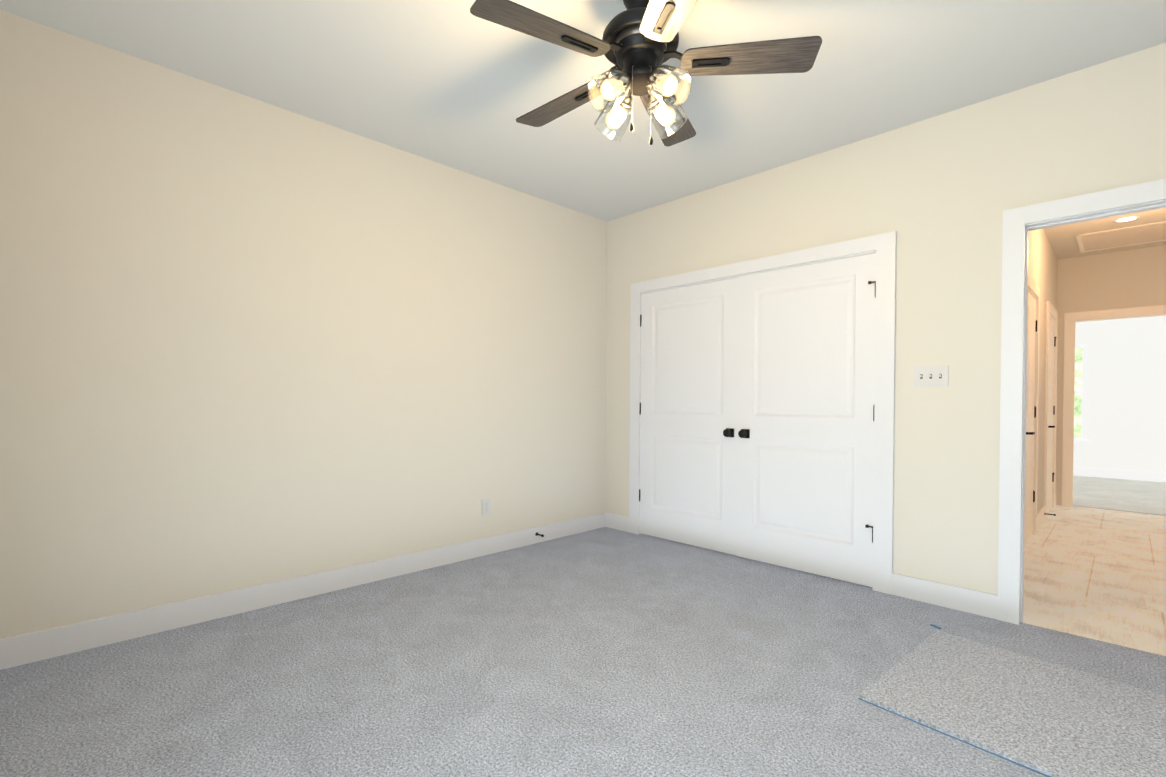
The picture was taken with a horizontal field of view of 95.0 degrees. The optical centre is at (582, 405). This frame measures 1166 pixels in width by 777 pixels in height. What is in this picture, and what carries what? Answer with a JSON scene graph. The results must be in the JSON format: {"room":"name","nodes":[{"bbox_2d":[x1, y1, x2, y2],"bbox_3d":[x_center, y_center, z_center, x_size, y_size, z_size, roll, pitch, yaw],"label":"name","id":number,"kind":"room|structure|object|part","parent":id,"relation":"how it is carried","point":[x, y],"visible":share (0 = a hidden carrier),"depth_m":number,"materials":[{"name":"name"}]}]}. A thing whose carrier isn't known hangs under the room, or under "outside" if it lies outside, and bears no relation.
{"room":"empty bedroom","nodes":[
{"label":"empty bedroom","id":0,"kind":"room"},
{"bbox_2d":[0,10,606,638],"bbox_3d":[-1.160,-0.278,3.554,3.957,2.743,0.120,0,1,-44],"label":"wall","id":1,"kind":"structure","parent":0,"point":[246,342],"depth_m":2.85,"materials":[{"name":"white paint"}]},
{"bbox_2d":[0,638,3,669],"bbox_3d":[-1.080,1.059,0.836,0.015,0.125,3.900,0,1,-44],"label":"baseboard","id":2,"kind":"structure","parent":1,"relation":"attached to","point":[1,640],"depth_m":2.23,"materials":[{"name":"white paint"}]},
{"bbox_2d":[4,513,607,668],"bbox_3d":[-1.110,1.032,3.530,3.687,0.125,0.015,0,1,-44],"label":"baseboard","id":3,"kind":"structure","parent":1,"relation":"attached to","point":[23,649],"depth_m":2.86,"materials":[{"name":"white paint"}]},
{"bbox_2d":[482,498,489,514],"bbox_3d":[-0.711,0.740,3.920,0.072,0.116,0.010,0,1,-44],"label":"electrical outlet plate","id":4,"kind":"object","parent":1,"relation":"attached to","point":[485,506],"visible":1,"depth_m":3.92,"materials":[{"name":"white plastic"}]},
{"bbox_2d":[0,527,1165,776],"bbox_3d":[0.208,1.166,2.103,3.867,0.100,4.140,0,1,-44],"label":"floor carpet","id":5,"kind":"object","parent":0,"point":[604,651],"visible":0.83,"depth_m":2.17,"materials":[{"name":"grey carpet"}]},
{"bbox_2d":[859,630,1165,776],"bbox_3d":[1.802,1.118,1.859,0.900,0.018,1.250,0,1,-40],"label":"rug","id":6,"kind":"object","parent":5,"relation":"on","point":[1045,718],"visible":0.94,"depth_m":1.96,"materials":[{"name":"grey"}]},
{"bbox_2d":[0,0,1165,259],"bbox_3d":[2.268,-1.678,3.255,8.440,0.100,5.320,0,1,-44],"label":"ceiling","id":7,"kind":"structure","parent":0,"point":[454,84],"depth_m":2.60,"materials":[{"name":"white paint"}]},
{"bbox_2d":[470,0,821,146],"bbox_3d":[0.190,-1.304,2.100,1.292,0.647,1.253,0,1,-44],"label":"ceiling fan","id":8,"kind":"object","parent":7,"relation":"hanging from","point":[637,45],"visible":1,"depth_m":2.00,"materials":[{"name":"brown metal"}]},
{"bbox_3d":[-0.133,-1.325,1.876,0.507,0.006,0.162,0,12,-30],"label":"blade","id":9,"kind":"part","parent":8,"relation":"part of","materials":[{"name":"brown wood"}]},
{"label":"blade","id":10,"kind":"part","parent":8,"relation":"part of","materials":[{"name":"brown wood"}]},
{"bbox_3d":[0.390,-1.328,2.451,0.162,0.006,0.507,-11,-4,24],"label":"blade","id":11,"kind":"part","parent":8,"relation":"part of","materials":[{"name":"brown wood"}]},
{"bbox_3d":[0.305,-1.320,1.679,0.162,0.006,0.507,11,-2,-12],"label":"blade","id":12,"kind":"part","parent":8,"relation":"part of","materials":[{"name":"brown wood"}]},
{"label":"blade","id":13,"kind":"part","parent":8,"relation":"part of","materials":[{"name":"brown wood"}]},
{"bbox_2d":[1076,221,1165,252],"bbox_3d":[5.245,-1.627,5.148,0.800,0.014,0.690,0,1,-44],"label":"attic hatch","id":14,"kind":"object","parent":7,"relation":"in","point":[1129,236],"visible":1,"depth_m":5.15,"materials":[{"name":"white paint"}]},
{"bbox_2d":[1113,216,1139,222],"bbox_3d":[4.742,-1.627,4.661,0.170,0.004,0.170,0,1,-44],"label":"recessed light","id":15,"kind":"object","parent":7,"relation":"in","point":[1126,219],"visible":1,"depth_m":4.66,"materials":[{"name":"white paint"}]},
{"bbox_2d":[605,43,1165,594],"bbox_3d":[1.659,-0.261,3.421,0.120,2.743,4.020,0,1,-44],"label":"wall","id":16,"kind":"structure","parent":0,"point":[939,193],"depth_m":2.99,"materials":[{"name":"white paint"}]},
{"bbox_2d":[639,277,738,555],"bbox_3d":[0.795,0.074,4.199,0.095,2.024,0.920,0,1,-44],"label":"closet door","id":17,"kind":"structure","parent":16,"relation":"in","point":[688,411],"depth_m":4.17,"materials":[{"name":"white paint"}]},
{"bbox_2d":[629,231,896,594],"bbox_3d":[1.164,0.033,3.914,0.138,2.139,2.032,0,1,-44],"label":"trim","id":18,"kind":"structure","parent":16,"relation":"attached to","point":[882,246],"depth_m":3.21,"materials":[{"name":"white paint"}]},
{"bbox_2d":[737,253,875,586],"bbox_3d":[1.440,0.084,3.536,0.924,2.024,0.095,1,1,45],"label":"closet door","id":19,"kind":"structure","parent":16,"relation":"in","point":[806,399],"depth_m":3.51,"materials":[{"name":"white paint"}]},
{"bbox_2d":[914,365,948,386],"bbox_3d":[1.961,-0.167,3.013,0.021,0.118,0.166,0,1,-44],"label":"switch plate","id":20,"kind":"object","parent":16,"relation":"attached to","point":[931,376],"visible":1,"depth_m":3.01,"materials":[{"name":"white plastic"}]},
{"bbox_2d":[892,573,997,618],"bbox_3d":[2.003,1.054,2.980,0.015,0.125,0.498,0,1,-44],"label":"baseboard","id":21,"kind":"structure","parent":16,"relation":"attached to","point":[980,603],"depth_m":2.96,"materials":[{"name":"white paint"}]},
{"bbox_2d":[997,178,1165,624],"bbox_3d":[2.575,0.064,2.489,0.156,2.146,0.982,0,1,-44],"label":"door frame","id":22,"kind":"structure","parent":16,"relation":"attached to","point":[1019,223],"depth_m":2.74,"materials":[{"name":"white paint"}]},
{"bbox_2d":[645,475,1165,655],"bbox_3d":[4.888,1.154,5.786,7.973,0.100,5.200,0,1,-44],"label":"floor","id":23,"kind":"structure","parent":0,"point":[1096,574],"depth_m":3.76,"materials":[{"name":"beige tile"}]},
{"bbox_2d":[1028,229,1057,513],"bbox_3d":[3.721,-0.261,4.520,4.363,2.743,0.120,0,1,-44],"label":"wall","id":24,"kind":"structure","parent":0,"point":[1042,266],"depth_m":5.02,"materials":[{"name":"beige paint"}]},
{"bbox_2d":[1024,292,1036,543],"bbox_3d":[3.666,0.099,4.373,0.768,2.024,0.095,0,1,-44],"label":"hall door","id":25,"kind":"structure","parent":24,"relation":"in","point":[1030,415],"depth_m":4.46,"materials":[{"name":"white paint"}]},
{"bbox_2d":[1028,274,1039,534],"bbox_3d":[3.620,0.050,4.413,0.932,2.146,0.138,0,1,-44],"label":"door frame","id":26,"kind":"structure","parent":24,"relation":"attached to","point":[1033,288],"depth_m":4.64,"materials":[{"name":"white paint"}]},
{"bbox_2d":[1037,506,1045,531],"bbox_3d":[4.258,1.052,4.974,0.732,0.137,0.015,0,1,-44],"label":"baseboard","id":27,"kind":"structure","parent":24,"relation":"attached to","point":[1041,517],"depth_m":4.98,"materials":[{"name":"white paint"}]},
{"bbox_2d":[1044,301,1057,519],"bbox_3d":[4.833,0.044,5.604,0.952,2.146,0.138,0,1,-44],"label":"door frame","id":28,"kind":"structure","parent":24,"relation":"attached to","point":[1051,312],"depth_m":5.27,"materials":[{"name":"white paint"}]},
{"bbox_2d":[1047,317,1055,512],"bbox_3d":[4.879,0.094,5.564,0.788,2.024,0.095,0,1,-44],"label":"hall door","id":29,"kind":"structure","parent":24,"relation":"in","point":[1051,408],"depth_m":5.67,"materials":[{"name":"white paint"}]},
{"bbox_2d":[1055,245,1165,504],"bbox_3d":[5.446,-0.267,5.962,0.120,2.743,4.700,0,1,-44],"label":"wall","id":30,"kind":"structure","parent":0,"point":[1132,278],"depth_m":5.74,"materials":[{"name":"beige paint"}]},
{"bbox_2d":[1062,305,1165,506],"bbox_3d":[5.754,0.049,5.638,0.139,2.146,1.012,0,1,-44],"label":"door frame","id":31,"kind":"structure","parent":30,"relation":"attached to","point":[1071,320],"depth_m":5.91,"materials":[{"name":"white paint"}]},
{"bbox_2d":[1073,316,1165,472],"bbox_3d":[7.872,-0.278,8.344,0.120,2.743,4.700,0,1,-44],"label":"wall","id":32,"kind":"structure","parent":0,"point":[1125,425],"depth_m":8.00,"materials":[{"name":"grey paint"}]},
{"bbox_2d":[1074,344,1089,446],"bbox_3d":[7.537,-0.163,8.654,0.165,1.597,1.010,0,1,-44],"label":"room window","id":33,"kind":"structure","parent":32,"relation":"in","point":[1081,441],"depth_m":8.34,"materials":[{"name":"grey"}]},
{"bbox_2d":[1073,467,1165,481],"bbox_3d":[7.817,1.026,8.310,0.015,0.135,4.700,0,1,-44],"label":"baseboard","id":34,"kind":"structure","parent":32,"relation":"attached to","point":[1123,474],"depth_m":8.02,"materials":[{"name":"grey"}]},
{"label":"outside","id":35,"kind":"structure","parent":0,"visible":0},
{"bbox_2d":[1074,348,1082,436],"bbox_3d":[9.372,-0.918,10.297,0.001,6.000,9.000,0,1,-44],"label":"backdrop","id":36,"kind":"structure","parent":35,"point":[1076,398],"depth_m":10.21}
]}

